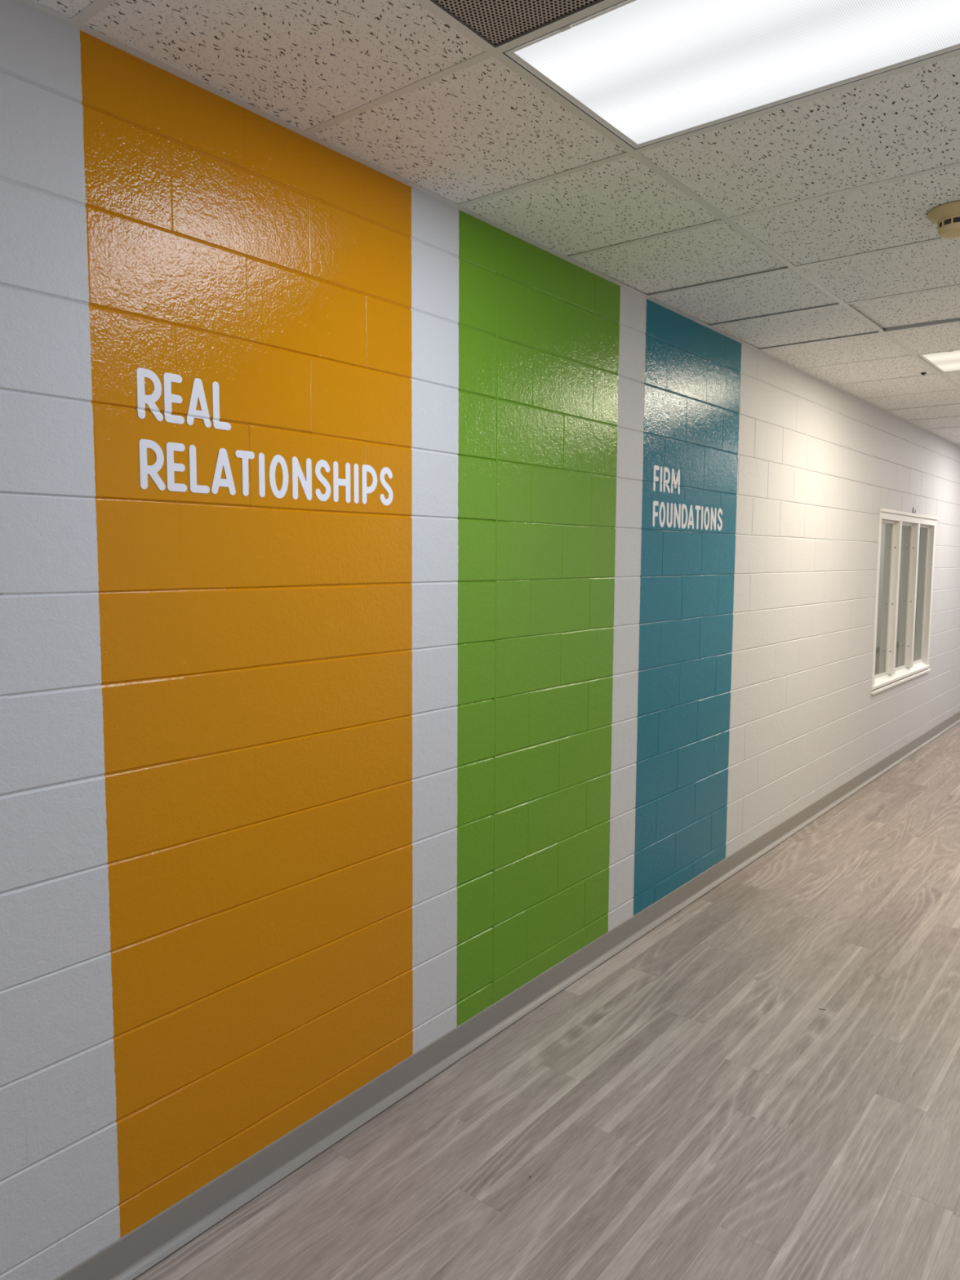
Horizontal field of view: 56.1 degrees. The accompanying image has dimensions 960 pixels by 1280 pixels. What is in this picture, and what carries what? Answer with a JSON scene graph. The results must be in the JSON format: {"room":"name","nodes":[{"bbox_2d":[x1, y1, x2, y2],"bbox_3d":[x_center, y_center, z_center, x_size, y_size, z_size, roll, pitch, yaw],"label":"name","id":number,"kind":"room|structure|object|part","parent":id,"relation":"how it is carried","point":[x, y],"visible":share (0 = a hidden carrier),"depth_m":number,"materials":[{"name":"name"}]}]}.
{"room":"school corridor","nodes":[
{"label":"school corridor","id":0,"kind":"room"},
{"bbox_2d":[0,0,959,1279],"bbox_3d":[4.976,-0.586,9.410,0.192,2.866,27.050,4,7,38],"label":"wall","id":1,"kind":"structure","parent":0,"point":[294,793],"depth_m":2.49,"materials":[{"name":"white paint"}]},
{"bbox_2d":[136,367,393,505],"bbox_3d":[-0.510,-0.500,2.331,0.003,0.268,0.815,4,7,38],"label":"lettering","id":2,"kind":"object","parent":1,"relation":"attached to","point":[197,391],"depth_m":2.17,"materials":[{"name":"white paint"}]},
{"bbox_2d":[53,711,959,1279],"bbox_3d":[5.054,0.795,9.470,0.028,0.098,27.050,4,7,38],"label":"baseboard","id":3,"kind":"structure","parent":1,"relation":"attached to","point":[138,1251],"depth_m":2.82,"materials":[{"name":"grey plastic"}]},
{"bbox_2d":[652,465,722,530],"bbox_3d":[0.979,-0.650,4.198,0.002,0.264,0.734,4,7,38],"label":"lettering","id":4,"kind":"object","parent":1,"relation":"attached to","point":[655,467],"depth_m":4.09,"materials":[{"name":"white paint"}]},
{"bbox_2d":[871,507,938,694],"bbox_3d":[3.473,-0.350,7.483,0.174,1.390,1.844,4,7,38],"label":"window","id":5,"kind":"structure","parent":1,"relation":"in","point":[906,540],"depth_m":7.50,"materials":[{"name":"white"}]},
{"bbox_3d":[3.108,-0.315,7.001,0.005,1.190,0.500,4,7,38],"label":"pane","id":6,"kind":"part","parent":5,"relation":"part of","materials":[{"name":"clear glass"}]},
{"bbox_3d":[3.458,0.283,7.533,0.166,0.065,1.797,4,7,38],"label":"sill","id":7,"kind":"part","parent":5,"relation":"part of","materials":[{"name":"white"}]},
{"bbox_3d":[3.472,-0.355,7.457,0.005,1.190,0.510,4,7,38],"label":"pane","id":8,"kind":"part","parent":5,"relation":"part of","materials":[{"name":"clear glass"}]},
{"bbox_3d":[3.471,-0.991,7.428,0.160,0.051,1.820,4,7,38],"label":"header casing","id":9,"kind":"part","parent":5,"relation":"part of","materials":[{"name":"white"}]},
{"bbox_3d":[3.836,-0.396,7.913,0.005,1.190,0.500,4,7,38],"label":"pane","id":10,"kind":"part","parent":5,"relation":"part of","materials":[{"name":"clear glass"}]},
{"bbox_2d":[17,0,959,447],"bbox_3d":[6.021,-1.931,8.459,2.840,0.202,27.050,4,7,38],"label":"ceiling","id":11,"kind":"structure","parent":0,"point":[799,233],"depth_m":2.49,"materials":[{"name":"white"}]},
{"bbox_2d":[431,0,602,46],"bbox_3d":[0.318,-1.209,1.318,1.194,0.011,0.584,4,7,38],"label":"ceiling vent","id":12,"kind":"object","parent":11,"relation":"in","point":[499,22],"visible":1,"depth_m":1.80,"materials":[{"name":"metal"}]},
{"bbox_2d":[503,0,959,148],"bbox_3d":[0.698,-1.290,1.790,1.194,0.093,0.585,4,7,38],"label":"ceiling light","id":13,"kind":"object","parent":11,"relation":"attached to","point":[649,72],"visible":0.93,"depth_m":1.94,"materials":[{"name":"prismatic acrylic diffuser"},{"name":"white painted steel"}]},
{"bbox_2d":[918,350,959,373],"bbox_3d":[2.973,-1.541,4.642,1.194,0.093,0.585,4,7,38],"label":"ceiling light","id":14,"kind":"object","parent":11,"relation":"attached to","point":[944,362],"visible":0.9,"depth_m":4.92,"materials":[{"name":"white paint"}]},
{"bbox_2d":[927,200,959,239],"bbox_3d":[1.481,-1.296,2.800,0.169,0.073,0.169,4,7,38],"label":"smoke detector","id":15,"kind":"object","parent":11,"relation":"attached to","point":[946,216],"visible":1,"depth_m":2.77,"materials":[{"name":"beige plastic"}]},
{"bbox_2d":[133,722,959,1279],"bbox_3d":[6.005,0.982,8.728,2.840,0.120,27.050,4,7,38],"label":"floor","id":16,"kind":"structure","parent":0,"point":[687,1107],"depth_m":2.74,"materials":[{"name":"grey laminate"}]}
]}

